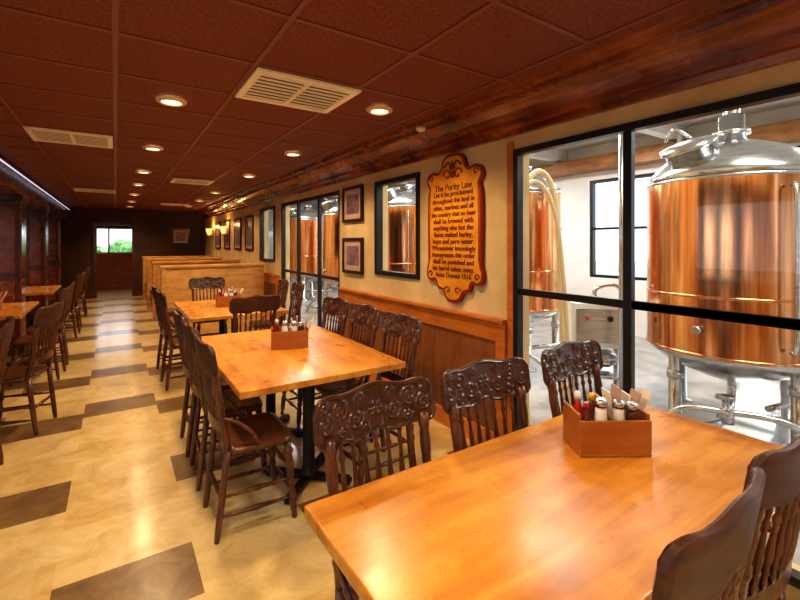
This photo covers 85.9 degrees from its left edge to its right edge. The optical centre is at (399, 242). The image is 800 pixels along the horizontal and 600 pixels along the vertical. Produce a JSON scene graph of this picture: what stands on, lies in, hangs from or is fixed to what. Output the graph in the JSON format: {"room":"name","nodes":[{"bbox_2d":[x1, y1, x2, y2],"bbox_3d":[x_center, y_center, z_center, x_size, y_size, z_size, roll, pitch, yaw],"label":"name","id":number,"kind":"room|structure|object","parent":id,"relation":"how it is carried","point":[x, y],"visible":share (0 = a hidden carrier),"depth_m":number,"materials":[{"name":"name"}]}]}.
{"room":"brewpub dining room","nodes":[
{"label":"brewpub dining room","id":0,"kind":"room"},
{"bbox_2d":[0,155,69,218],"bbox_3d":[-5.827,-0.785,6.630,0.400,0.310,11.090,0,0,-34],"label":"header beam","id":1,"kind":"structure","parent":0,"point":[11,182],"depth_m":6.03,"materials":[{"name":"brown wood"}]},
{"bbox_2d":[0,159,69,209],"bbox_3d":[-5.627,-0.860,6.708,0.016,0.016,10.600,0,0,-34],"label":"light","id":2,"kind":"object","parent":1,"relation":"attached to","point":[1,160],"visible":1,"depth_m":5.78,"materials":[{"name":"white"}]},
{"bbox_2d":[97,226,131,289],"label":"door","id":3,"kind":"structure","parent":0,"point":[114,271],"depth_m":13.91,"materials":[{"name":"brown wood"}]},
{"bbox_2d":[97,227,131,253],"bbox_3d":[-9.114,-0.075,14.042,2.000,0.850,0.040,0,0,-34],"label":"window","id":4,"kind":"structure","parent":3,"relation":"in","point":[108,228],"depth_m":13.86,"materials":[{"name":"white paint"}]},
{"bbox_2d":[61,207,204,293],"bbox_3d":[-8.313,0.275,11.736,5.490,2.450,0.150,0,0,-34],"label":"wall","id":5,"kind":"structure","parent":0,"point":[153,227],"depth_m":12.21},
{"bbox_2d":[80,291,142,298],"bbox_3d":[-8.267,1.440,11.665,5.490,0.120,0.020,0,0,-34],"label":"baseboard","id":6,"kind":"structure","parent":5,"relation":"attached to","point":[140,293],"depth_m":11.62,"materials":[{"name":"brown wood"}]},
{"bbox_2d":[93,222,135,297],"bbox_3d":[-7.893,0.470,11.906,0.980,2.060,0.029,0,0,-34],"label":"trim","id":7,"kind":"structure","parent":5,"relation":"attached to","point":[95,224],"depth_m":11.86,"materials":[{"name":"brown wood"}]},
{"bbox_2d":[171,228,189,244],"bbox_3d":[-6.530,-0.190,12.801,0.480,0.480,0.038,0,0,-34],"label":"framed picture","id":8,"kind":"object","parent":5,"relation":"attached to","point":[178,236],"visible":1,"depth_m":12.78,"materials":[{"name":"brown"}]},
{"bbox_2d":[268,200,324,281],"bbox_3d":[-4.874,-0.100,16.051,4.710,3.200,0.150,0,0,-34],"label":"wall","id":9,"kind":"structure","parent":0,"point":[313,203],"depth_m":16.02,"materials":[{"name":"white paint"}]},
{"bbox_2d":[0,0,716,211],"bbox_3d":[-3.671,-1.000,4.586,5.640,0.100,17.200,0,0,-34],"label":"ceiling","id":10,"kind":"structure","parent":0,"point":[499,42],"depth_m":2.30,"materials":[{"name":"red tile"}]},
{"bbox_2d":[23,126,112,148],"bbox_3d":[-2.933,-0.936,3.851,0.600,0.014,0.540,0,0,-33],"label":"ceiling vent","id":11,"kind":"object","parent":10,"relation":"attached to","point":[37,134],"depth_m":3.80,"materials":[{"name":"beige metal"}]},
{"bbox_2d":[73,188,114,193],"bbox_3d":[-5.466,-0.936,7.715,0.600,0.014,0.500,0,0,-33],"label":"ceiling vent","id":12,"kind":"object","parent":10,"relation":"attached to","point":[76,189],"depth_m":7.64,"materials":[{"name":"beige metal"}]},
{"bbox_2d":[135,170,151,173],"bbox_3d":[-3.384,-0.933,5.675,0.190,0.020,0.190,0,0,-34],"label":"recessed light","id":13,"kind":"object","parent":10,"relation":"in","point":[137,171],"visible":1,"depth_m":5.64,"materials":[{"name":"beige"}]},
{"bbox_2d":[142,146,163,150],"bbox_3d":[-2.446,-0.933,4.257,0.190,0.020,0.190,0,0,-34],"label":"recessed light","id":14,"kind":"object","parent":10,"relation":"in","point":[150,148],"visible":1,"depth_m":4.24,"materials":[{"name":"beige metal"}]},
{"bbox_2d":[155,96,186,106],"bbox_3d":[-1.513,-0.933,2.848,0.190,0.020,0.190,0,0,-34],"label":"recessed light","id":15,"kind":"object","parent":10,"relation":"in","point":[171,101],"visible":1,"depth_m":2.83,"materials":[{"name":"beige metal"}]},
{"bbox_2d":[160,203,189,205],"bbox_3d":[-5.485,-0.936,10.460,0.600,0.014,0.500,0,0,-33],"label":"ceiling vent","id":16,"kind":"object","parent":10,"relation":"attached to","point":[173,204],"depth_m":10.39,"materials":[{"name":"beige metal"}]},
{"bbox_2d":[170,178,213,184],"bbox_3d":[-3.189,-0.936,6.584,0.550,0.014,0.500,0,0,-33],"label":"ceiling vent","id":17,"kind":"object","parent":10,"relation":"attached to","point":[175,180],"depth_m":6.56,"materials":[{"name":"beige metal"}]},
{"bbox_2d":[242,175,255,177],"bbox_3d":[-2.121,-0.933,6.031,0.190,0.020,0.190,0,0,-34],"label":"recessed light","id":18,"kind":"object","parent":10,"relation":"in","point":[245,176],"visible":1,"depth_m":6.00,"materials":[{"name":"beige"}]},
{"bbox_2d":[284,152,301,156],"bbox_3d":[-1.128,-0.933,4.530,0.190,0.020,0.190,0,0,-34],"label":"recessed light","id":19,"kind":"object","parent":10,"relation":"in","point":[292,154],"visible":1,"depth_m":4.50,"materials":[{"name":"beige"}]},
{"bbox_2d":[235,67,361,113],"bbox_3d":[-0.646,-0.936,2.697,0.630,0.014,0.530,0,0,-33],"label":"ceiling vent","id":20,"kind":"object","parent":10,"relation":"attached to","point":[264,85],"depth_m":2.65,"materials":[{"name":"beige metal"}]},
{"bbox_2d":[0,0,691,211],"bbox_3d":[-3.742,-0.948,4.539,5.170,0.007,16.900,0,0,-34],"label":"grid","id":21,"kind":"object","parent":10,"relation":"attached to","point":[115,32],"depth_m":2.51,"materials":[{"name":"brown metal"}]},
{"bbox_2d":[366,106,392,115],"bbox_3d":[-0.145,-0.933,3.046,0.190,0.020,0.190,0,0,-34],"label":"recessed light","id":22,"kind":"object","parent":10,"relation":"in","point":[374,110],"visible":1,"depth_m":3.02,"materials":[{"name":"beige"}]},
{"bbox_2d":[0,281,799,599],"bbox_3d":[-2.203,1.560,6.816,10.450,0.120,19.800,0,0,-34],"label":"floor","id":23,"kind":"structure","parent":0,"point":[104,502],"depth_m":2.73,"materials":[{"name":"beige tile"}]},
{"bbox_2d":[0,316,14,464],"bbox_3d":[-2.716,0.995,2.672,0.487,1.012,0.480,0,0,-39],"label":"dining chair","id":24,"kind":"object","parent":23,"relation":"on","point":[6,331],"visible":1,"depth_m":2.71,"materials":[{"name":"brown wood"}]},
{"bbox_2d":[0,195,28,356],"bbox_3d":[-5.297,0.435,5.848,0.320,2.130,0.520,0,0,-34],"label":"wood column","id":25,"kind":"structure","parent":23,"relation":"on","point":[12,207],"depth_m":5.69,"materials":[{"name":"brown wood"}]},
{"bbox_2d":[0,301,38,365],"bbox_3d":[-4.649,1.125,4.778,0.840,0.750,1.300,0,0,-34],"label":"dining table","id":26,"kind":"object","parent":23,"relation":"on","point":[17,310],"visible":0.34,"depth_m":4.92,"materials":[{"name":"brown wood"}]},
{"bbox_2d":[0,291,7,309],"bbox_3d":[-4.568,0.641,4.771,0.304,0.215,0.150,0,0,-34],"label":"condiment caddy","id":27,"kind":"object","parent":26,"relation":"on","point":[1,298],"visible":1,"depth_m":4.84,"materials":[{"name":"brown wood"}]},
{"bbox_2d":[0,301,63,435],"bbox_3d":[-3.056,0.995,3.473,0.487,1.012,0.480,0,0,-19],"label":"dining chair","id":28,"kind":"object","parent":23,"relation":"on","point":[47,316],"visible":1,"depth_m":3.44,"materials":[{"name":"brown wood"}]},
{"bbox_2d":[26,207,49,326],"bbox_3d":[-6.622,0.435,7.849,0.320,2.130,0.520,0,0,-34],"label":"wood column","id":29,"kind":"structure","parent":23,"relation":"on","point":[36,218],"depth_m":7.66,"materials":[{"name":"brown wood"}]},
{"bbox_2d":[9,285,70,385],"bbox_3d":[-3.978,0.995,4.795,0.487,1.012,0.480,0,0,-29],"label":"dining chair","id":30,"kind":"object","parent":23,"relation":"on","point":[64,293],"visible":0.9,"depth_m":4.77,"materials":[{"name":"brown wood"}]},
{"bbox_2d":[26,285,60,329],"bbox_3d":[-6.021,1.125,6.868,0.860,0.750,1.300,0,0,-34],"label":"dining table","id":31,"kind":"object","parent":23,"relation":"on","point":[33,290],"visible":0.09,"depth_m":6.94,"materials":[{"name":"brown wood"}]},
{"bbox_2d":[25,281,74,364],"bbox_3d":[-4.342,0.995,5.346,0.487,1.012,0.480,0,0,-37],"label":"dining chair","id":32,"kind":"object","parent":23,"relation":"on","point":[30,330],"visible":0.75,"depth_m":5.29,"materials":[{"name":"brown wood"}]},
{"bbox_2d":[48,214,61,305],"bbox_3d":[-7.864,0.435,9.725,0.320,2.130,0.520,0,0,-34],"label":"wood column","id":33,"kind":"structure","parent":23,"relation":"on","point":[54,221],"depth_m":9.56,"materials":[{"name":"brown wood"}]},
{"bbox_2d":[49,273,83,337],"bbox_3d":[-5.358,0.995,6.881,0.487,1.012,0.480,0,0,-29],"label":"dining chair","id":34,"kind":"object","parent":23,"relation":"on","point":[79,280],"visible":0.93,"depth_m":6.83,"materials":[{"name":"brown wood"}]},
{"bbox_2d":[65,271,85,330],"bbox_3d":[-5.692,0.995,7.386,0.487,1.012,0.480,0,0,-34],"label":"dining chair","id":35,"kind":"object","parent":23,"relation":"on","point":[84,272],"visible":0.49,"depth_m":7.45,"materials":[{"name":"brown wood"}]},
{"bbox_2d":[69,267,90,316],"bbox_3d":[-6.629,0.995,8.802,0.487,1.012,0.480,0,0,-32],"label":"dining chair","id":36,"kind":"object","parent":23,"relation":"on","point":[84,306],"visible":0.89,"depth_m":8.73,"materials":[{"name":"brown wood"}]},
{"bbox_2d":[151,285,198,374],"bbox_3d":[-2.652,0.995,5.076,0.487,1.012,0.480,0,0,-36],"label":"dining chair","id":37,"kind":"object","parent":23,"relation":"on","point":[174,334],"visible":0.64,"depth_m":4.97,"materials":[{"name":"brown wood"}]},
{"bbox_2d":[142,256,209,300],"bbox_3d":[-6.063,0.927,11.697,1.640,1.145,1.000,0,0,-34],"label":"bench","id":38,"kind":"object","parent":23,"relation":"on","point":[143,257],"visible":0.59,"depth_m":11.26,"materials":[{"name":"brown wood"}]},
{"bbox_2d":[155,289,201,390],"bbox_3d":[-2.349,0.995,4.617,0.487,1.012,0.480,0,0,-36],"label":"dining chair","id":39,"kind":"object","parent":23,"relation":"on","point":[172,342],"visible":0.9,"depth_m":4.40,"materials":[{"name":"brown wood"}]},
{"bbox_2d":[146,257,222,308],"bbox_3d":[-5.097,0.927,10.237,1.640,1.145,1.000,0,0,-34],"label":"bench","id":40,"kind":"object","parent":23,"relation":"on","point":[149,265],"visible":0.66,"depth_m":9.80,"materials":[{"name":"brown wood"}]},
{"bbox_2d":[151,260,240,320],"bbox_3d":[-4.104,0.927,8.736,1.640,1.145,1.000,0,0,-34],"label":"bench","id":41,"kind":"object","parent":23,"relation":"on","point":[156,271],"visible":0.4,"depth_m":8.34,"materials":[{"name":"brown wood"}]},
{"bbox_2d":[189,277,227,335],"bbox_3d":[-2.665,0.995,6.019,0.480,1.012,0.487,0,0,-34],"label":"dining chair","id":42,"kind":"object","parent":23,"relation":"on","point":[204,282],"visible":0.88,"depth_m":6.14,"materials":[{"name":"brown wood"}]},
{"bbox_2d":[172,308,245,456],"bbox_3d":[-1.452,0.995,3.262,0.487,1.012,0.480,0,0,-32],"label":"dining chair","id":43,"kind":"object","parent":23,"relation":"on","point":[177,317],"visible":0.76,"depth_m":3.08,"materials":[{"name":"brown wood"}]},
{"bbox_2d":[159,263,269,337],"bbox_3d":[-3.110,0.927,7.235,1.640,1.145,1.000,0,0,-34],"label":"bench","id":44,"kind":"object","parent":23,"relation":"on","point":[175,279],"visible":0.31,"depth_m":7.07,"materials":[{"name":"brown wood"}]},
{"bbox_2d":[181,317,266,490],"bbox_3d":[-1.176,0.995,2.846,0.487,1.012,0.480,0,0,-32],"label":"dining chair","id":45,"kind":"object","parent":23,"relation":"on","point":[248,405],"visible":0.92,"depth_m":2.69,"materials":[{"name":"brown wood"}]},
{"bbox_2d":[174,300,288,334],"bbox_3d":[-2.046,1.125,5.121,1.000,0.750,1.400,0,0,-34],"label":"dining table","id":46,"kind":"object","parent":23,"relation":"on","point":[205,310],"visible":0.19,"depth_m":4.78,"materials":[{"name":"brown wood"}]},
{"bbox_2d":[215,287,242,306],"bbox_3d":[-2.026,0.641,5.134,0.304,0.215,0.150,0,0,-34],"label":"condiment caddy","id":47,"kind":"object","parent":46,"relation":"on","point":[221,300],"visible":0.73,"depth_m":5.06,"materials":[{"name":"brown wood"}]},
{"bbox_2d":[194,331,296,544],"bbox_3d":[-0.872,0.995,2.386,0.487,1.012,0.480,0,0,-33],"label":"dining chair","id":48,"kind":"object","parent":23,"relation":"on","point":[264,430],"visible":1,"depth_m":2.28,"materials":[{"name":"brown wood"}]},
{"bbox_2d":[229,294,280,332],"bbox_3d":[-1.481,0.995,4.236,0.480,1.012,0.487,0,0,-36],"label":"dining chair","id":49,"kind":"object","parent":23,"relation":"on","point":[261,303],"visible":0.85,"depth_m":4.04,"materials":[{"name":"brown wood"}]},
{"bbox_2d":[249,279,288,330],"bbox_3d":[-1.734,0.995,5.681,0.487,1.012,0.480,0,0,-29],"label":"dining chair","id":50,"kind":"object","parent":23,"relation":"on","point":[283,285],"visible":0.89,"depth_m":5.71,"materials":[{"name":"brown wood"}]},
{"bbox_2d":[261,282,304,329],"bbox_3d":[-1.430,0.995,5.223,0.487,1.012,0.480,0,0,-29],"label":"dining chair","id":51,"kind":"object","parent":23,"relation":"on","point":[297,289],"visible":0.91,"depth_m":5.37,"materials":[{"name":"brown wood"}]},
{"bbox_2d":[201,324,405,504],"bbox_3d":[-0.801,1.125,3.067,1.010,0.750,1.520,0,0,-34],"label":"dining table","id":52,"kind":"object","parent":23,"relation":"on","point":[246,361],"visible":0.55,"depth_m":2.71,"materials":[{"name":"brown wood"}]},
{"bbox_2d":[271,316,313,349],"bbox_3d":[-0.774,0.641,3.113,0.304,0.215,0.150,0,0,-16],"label":"condiment caddy","id":53,"kind":"object","parent":52,"relation":"on","point":[294,337],"visible":1,"depth_m":3.05,"materials":[{"name":"brown wood"}]},
{"bbox_2d":[273,319,279,331],"bbox_3d":[-0.892,0.645,3.110,0.048,0.185,0.047,0,0,-16],"label":"ketchup bottle","id":54,"kind":"object","parent":53,"relation":"on","point":[276,321],"depth_m":3.10,"materials":[{"name":"red plastic"}]},
{"bbox_2d":[282,321,287,331],"bbox_3d":[-0.821,0.648,3.063,0.046,0.180,0.045,0,0,-16],"label":"jar","id":55,"kind":"object","parent":53,"relation":"on","point":[284,324],"depth_m":3.04,"materials":[{"name":"white glass"}]},
{"bbox_2d":[290,201,331,301],"bbox_3d":[-2.516,0.041,11.448,1.177,2.918,1.307,0,0,35],"label":"tank","id":56,"kind":"object","parent":23,"relation":"on","point":[308,215],"visible":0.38,"depth_m":11.06,"materials":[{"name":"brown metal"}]},
{"bbox_2d":[281,297,348,427],"bbox_3d":[-0.734,0.995,3.737,0.487,1.012,0.480,0,0,-35],"label":"dining chair","id":57,"kind":"object","parent":23,"relation":"on","point":[338,307],"visible":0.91,"depth_m":3.76,"materials":[{"name":"brown wood"}]},
{"bbox_2d":[306,198,337,311],"bbox_3d":[-1.191,0.041,9.447,1.177,2.918,1.307,0,0,35],"label":"tank","id":58,"kind":"object","parent":23,"relation":"on","point":[330,208],"visible":0.26,"depth_m":9.13,"materials":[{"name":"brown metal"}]},
{"bbox_2d":[315,303,379,442],"bbox_3d":[-0.446,0.995,3.301,0.487,1.012,0.480,0,0,-32],"label":"dining chair","id":59,"kind":"object","parent":23,"relation":"on","point":[367,315],"visible":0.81,"depth_m":3.30,"materials":[{"name":"brown wood"}]},
{"bbox_2d":[312,377,435,599],"bbox_3d":[0.034,0.995,1.324,0.480,1.012,0.487,0,0,-35],"label":"dining chair","id":60,"kind":"object","parent":23,"relation":"on","point":[350,416],"visible":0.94,"depth_m":1.47,"materials":[{"name":"brown wood"}]},
{"bbox_2d":[336,311,421,485],"bbox_3d":[-0.154,0.995,2.861,0.487,1.012,0.480,0,0,-34],"label":"dining chair","id":61,"kind":"object","parent":23,"relation":"on","point":[397,325],"visible":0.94,"depth_m":2.92,"materials":[{"name":"brown wood"}]},
{"bbox_2d":[388,180,415,272],"bbox_3d":[0.189,0.041,7.362,1.177,2.918,1.307,0,0,35],"label":"tank","id":62,"kind":"object","parent":23,"relation":"on","point":[401,205],"visible":0.17,"depth_m":6.96,"materials":[{"name":"orange metal"}]},
{"bbox_2d":[440,357,530,452],"bbox_3d":[0.461,0.995,1.607,0.480,1.012,0.487,0,0,-32],"label":"dining chair","id":63,"kind":"object","parent":23,"relation":"on","point":[466,386],"visible":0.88,"depth_m":1.77,"materials":[{"name":"brown wood"}]},
{"bbox_2d":[304,405,783,599],"bbox_3d":[0.591,1.125,1.381,1.610,0.750,0.710,0,0,-34],"label":"dining table","id":64,"kind":"object","parent":23,"relation":"on","point":[519,514],"visible":0.9,"depth_m":1.19,"materials":[{"name":"brown wood"}]},
{"bbox_2d":[563,383,652,456],"bbox_3d":[0.778,0.641,1.579,0.304,0.215,0.150,0,0,-1],"label":"condiment caddy","id":65,"kind":"object","parent":64,"relation":"on","point":[617,423],"visible":1,"depth_m":1.52,"materials":[{"name":"brown wood"}]},
{"bbox_2d":[572,390,583,416],"bbox_3d":[0.663,0.645,1.606,0.048,0.185,0.047,0,0,-1],"label":"ketchup bottle","id":66,"kind":"object","parent":65,"relation":"on","point":[577,406],"depth_m":1.60,"materials":[{"name":"red plastic"}]},
{"bbox_2d":[581,402,592,420],"bbox_3d":[0.670,0.655,1.546,0.042,0.165,0.041,0,0,-1],"label":"sauce bottle","id":67,"kind":"object","parent":65,"relation":"on","point":[585,417],"depth_m":1.54,"materials":[{"name":"brown plastic"}]},
{"bbox_2d":[588,392,594,420],"bbox_3d":[0.718,0.650,1.613,0.048,0.175,0.047,0,0,-1],"label":"bottle","id":68,"kind":"object","parent":65,"relation":"on","point":[591,396],"depth_m":1.60,"materials":[{"name":"brown"}]},
{"bbox_2d":[594,397,607,420],"bbox_3d":[0.720,0.648,1.542,0.046,0.180,0.045,0,0,-1],"label":"salt shaker","id":69,"kind":"object","parent":65,"relation":"on","point":[600,403],"depth_m":1.53,"materials":[{"name":"white glass"}]},
{"bbox_2d":[529,166,562,371],"bbox_3d":[1.512,0.055,5.406,1.160,2.889,1.262,0,0,36],"label":"tank","id":70,"kind":"object","parent":23,"relation":"on","point":[543,275],"visible":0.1,"depth_m":5.05,"materials":[{"name":"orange metal"}]},
{"bbox_2d":[529,169,566,399],"bbox_3d":[1.284,0.395,3.921,0.621,2.161,0.174,0,0,-34],"label":"hose","id":71,"kind":"object","parent":23,"relation":"on","point":[535,172],"visible":0.37,"depth_m":4.02,"materials":[{"name":"beige rubber"}]},
{"bbox_2d":[529,179,571,425],"bbox_3d":[1.224,0.464,3.641,0.659,2.024,0.258,0,0,-34],"label":"hose","id":72,"kind":"object","parent":23,"relation":"on","point":[540,184],"visible":0.43,"depth_m":3.75,"materials":[{"name":"beige"}]},
{"bbox_2d":[541,339,603,417],"bbox_3d":[0.953,0.995,1.944,0.480,1.012,0.487,0,0,-35],"label":"dining chair","id":73,"kind":"object","parent":23,"relation":"on","point":[566,358],"visible":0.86,"depth_m":2.11,"materials":[{"name":"brown wood"}]},
{"bbox_2d":[569,283,618,393],"bbox_3d":[1.964,0.949,4.306,0.607,1.102,0.530,0,0,18],"label":"control box","id":74,"kind":"object","parent":23,"relation":"on","point":[599,323],"visible":0.44,"depth_m":4.12,"materials":[{"name":"white paint"}]},
{"bbox_2d":[619,134,622,389],"bbox_3d":[1.898,-0.090,3.691,0.040,3.180,0.040,0,0,-34],"label":"standpipe","id":75,"kind":"object","parent":23,"relation":"on","point":[620,135],"visible":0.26,"depth_m":3.67,"materials":[{"name":"silver metal"}]},
{"bbox_2d":[677,125,682,142],"bbox_3d":[3.568,0.000,5.480,0.070,3.000,0.070,0,0,-34],"label":"standpipe","id":76,"kind":"object","parent":23,"relation":"on","point":[679,135],"visible":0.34,"depth_m":5.46,"materials":[{"name":"silver metal"}]},
{"bbox_2d":[650,467,765,599],"bbox_3d":[0.517,0.995,1.008,0.480,1.012,0.487,0,0,-36],"label":"dining chair","id":77,"kind":"object","parent":23,"relation":"on","point":[710,562],"visible":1,"depth_m":0.76,"materials":[{"name":"brown wood"}]},
{"bbox_2d":[646,109,799,446],"bbox_3d":[2.764,0.071,3.577,1.258,2.857,1.366,0,0,33],"label":"tank","id":78,"kind":"object","parent":23,"relation":"on","point":[723,215],"visible":0.82,"depth_m":3.18,"materials":[{"name":"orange metal"}]},
{"bbox_2d":[738,435,799,599],"bbox_3d":[0.932,0.995,1.306,0.480,1.012,0.487,0,0,-32],"label":"dining chair","id":79,"kind":"object","parent":23,"relation":"on","point":[781,467],"visible":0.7,"depth_m":1.08,"materials":[{"name":"brown wood"}]},
{"bbox_2d":[205,60,799,599],"bbox_3d":[-1.298,-0.100,6.246,0.150,3.200,17.050,0,0,-34],"label":"wall","id":80,"kind":"structure","parent":0,"point":[489,299],"depth_m":3.20,"materials":[{"name":"paint"}]},
{"bbox_2d":[206,229,213,235],"bbox_3d":[-5.302,-0.296,11.960,0.200,0.208,0.180,0,0,-34],"label":"wall sconce","id":81,"kind":"object","parent":80,"relation":"attached to","point":[208,231],"visible":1,"depth_m":11.91,"materials":[{"name":"beige glass"}]},
{"bbox_2d":[215,222,220,248],"bbox_3d":[-4.837,-0.200,11.428,0.028,0.700,0.600,0,0,-34],"label":"framed picture","id":82,"kind":"object","parent":80,"relation":"attached to","point":[217,224],"visible":1,"depth_m":11.41,"materials":[{"name":"brown"}]},
{"bbox_2d":[219,226,227,234],"bbox_3d":[-4.253,-0.296,10.376,0.200,0.208,0.180,0,0,-34],"label":"wall sconce","id":83,"kind":"object","parent":80,"relation":"attached to","point":[223,229],"visible":1,"depth_m":10.32,"materials":[{"name":"beige glass"}]},
{"bbox_2d":[224,220,229,248],"bbox_3d":[-4.230,-0.200,10.511,0.028,0.700,0.600,0,0,-34],"label":"framed picture","id":84,"kind":"object","parent":80,"relation":"attached to","point":[227,222],"visible":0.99,"depth_m":10.45,"materials":[{"name":"brown"}]},
{"bbox_2d":[234,218,241,249],"bbox_3d":[-3.623,-0.200,9.594,0.028,0.700,0.600,0,0,-34],"label":"framed picture","id":85,"kind":"object","parent":80,"relation":"attached to","point":[238,221],"visible":1,"depth_m":9.53,"materials":[{"name":"brown"}]},
{"bbox_2d":[245,215,253,250],"bbox_3d":[-3.071,-0.200,8.760,0.028,0.700,0.600,0,0,-34],"label":"framed picture","id":86,"kind":"object","parent":80,"relation":"attached to","point":[249,220],"visible":1,"depth_m":8.74,"materials":[{"name":"brown"}]},
{"bbox_2d":[259,206,274,261],"bbox_3d":[-2.379,-0.155,7.779,0.080,0.970,0.900,0,0,-34],"label":"window","id":87,"kind":"structure","parent":80,"relation":"in","point":[261,211],"depth_m":8.10,"materials":[{"name":"black metal"}]},
{"bbox_2d":[281,190,339,329],"bbox_3d":[-1.329,0.425,6.220,0.060,2.150,2.240,0,0,-34],"label":"door","id":88,"kind":"structure","parent":80,"relation":"in","point":[318,198],"depth_m":5.88,"materials":[{"name":"black metal"}]},
{"bbox_2d":[342,184,363,222],"bbox_3d":[-0.546,-0.445,4.945,0.028,0.410,0.490,0,0,-34],"label":"framed picture","id":89,"kind":"object","parent":80,"relation":"attached to","point":[353,196],"visible":1,"depth_m":4.92,"materials":[{"name":"brown wood"}]},
{"bbox_2d":[342,238,363,274],"bbox_3d":[-0.546,0.145,4.945,0.028,0.410,0.490,0,0,-34],"label":"framed picture","id":90,"kind":"object","parent":80,"relation":"attached to","point":[352,248],"visible":1,"depth_m":4.92,"materials":[{"name":"brown wood"}]},
{"bbox_2d":[264,272,506,443],"bbox_3d":[-2.625,1.018,8.060,0.060,0.965,12.160,0,0,-33],"label":"wainscot","id":91,"kind":"structure","parent":80,"relation":"attached to","point":[450,338],"depth_m":3.58,"materials":[{"name":"brown wood"}]},
{"bbox_2d":[374,172,419,279],"bbox_3d":[-0.019,-0.155,4.214,0.080,0.970,0.790,0,0,-34],"label":"window","id":92,"kind":"structure","parent":80,"relation":"in","point":[378,186],"depth_m":4.40,"materials":[{"name":"black"}]},
{"bbox_2d":[427,152,485,302],"bbox_3d":[0.429,-0.120,3.456,0.047,1.200,0.691,0,0,-34],"label":"wall plaque","id":93,"kind":"object","parent":80,"relation":"attached to","point":[456,198],"visible":1,"depth_m":3.40,"materials":[{"name":"red painted wood"}]},
{"bbox_2d":[194,0,799,218],"bbox_3d":[-1.455,-0.843,6.052,0.325,0.215,16.900,0,0,-33],"label":"crown molding","id":94,"kind":"structure","parent":80,"relation":"attached to","point":[719,40],"depth_m":2.29,"materials":[{"name":"brown wood"}]},
{"bbox_2d":[416,126,424,131],"bbox_3d":[0.167,-0.900,3.408,0.080,0.030,0.080,0,0,-34],"label":"smoke detector","id":95,"kind":"object","parent":94,"relation":"attached to","point":[419,128],"visible":0.99,"depth_m":3.38,"materials":[{"name":"white plastic"}]},
{"bbox_2d":[331,123,687,197],"bbox_3d":[0.624,-1.599,7.609,4.560,0.198,14.140,0,0,-34],"label":"trim","id":96,"kind":"structure","parent":80,"relation":"attached to","point":[553,155],"depth_m":6.35,"materials":[{"name":"white paint"}]},
{"bbox_2d":[507,141,513,433],"bbox_3d":[0.766,0.400,2.981,0.012,2.200,0.055,0,0,-33],"label":"trim window casing","id":97,"kind":"structure","parent":80,"relation":"attached to","point":[510,145],"depth_m":2.98,"materials":[{"name":"brown wood"}]},
{"bbox_2d":[513,82,799,588],"bbox_3d":[1.841,0.370,1.386,0.060,2.020,3.780,0,0,-34],"label":"window","id":98,"kind":"structure","parent":80,"relation":"in","point":[628,303],"depth_m":2.29,"materials":[{"name":"black metal"}]},
{"bbox_2d":[322,96,799,199],"bbox_3d":[0.411,-1.750,8.067,4.710,0.100,19.000,0,0,-34],"label":"ceiling","id":99,"kind":"structure","parent":0,"point":[792,101],"depth_m":5.97,"materials":[{"name":"white paint"}]},
{"bbox_2d":[322,119,799,211],"bbox_3d":[2.120,-1.350,9.198,0.290,0.220,19.000,0,0,-33],"label":"beam","id":100,"kind":"structure","parent":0,"point":[786,131],"depth_m":6.58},
{"bbox_2d":[325,104,799,337],"bbox_3d":[2.312,-0.100,9.325,0.150,3.200,19.000,0,0,-34],"label":"wall","id":101,"kind":"structure","parent":0,"point":[575,189],"depth_m":7.65,"materials":[{"name":"white paint"}]},
{"bbox_2d":[590,172,655,280],"bbox_3d":[3.771,-0.250,7.113,0.100,1.700,1.300,0,0,-34],"label":"window","id":102,"kind":"structure","parent":101,"relation":"in","point":[593,228],"depth_m":7.59,"materials":[{"name":"black metal"}]},
{"label":"outside","id":103,"kind":"structure","parent":0,"visible":0},
{"bbox_2d":[596,261,646,276],"bbox_3d":[-1.350,1.850,11.098,70.000,0.100,80.000,0,0,-34],"label":"ground","id":104,"kind":"structure","parent":103,"point":[602,267],"depth_m":30.35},
{"bbox_2d":[97,239,131,251],"bbox_3d":[-10.145,0.693,16.041,4.452,2.141,2.374,0,0,-40],"label":"shrub","id":105,"kind":"object","parent":104,"relation":"on","point":[121,245],"visible":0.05,"depth_m":16.09,"materials":[{"name":"green plant"}]}
]}

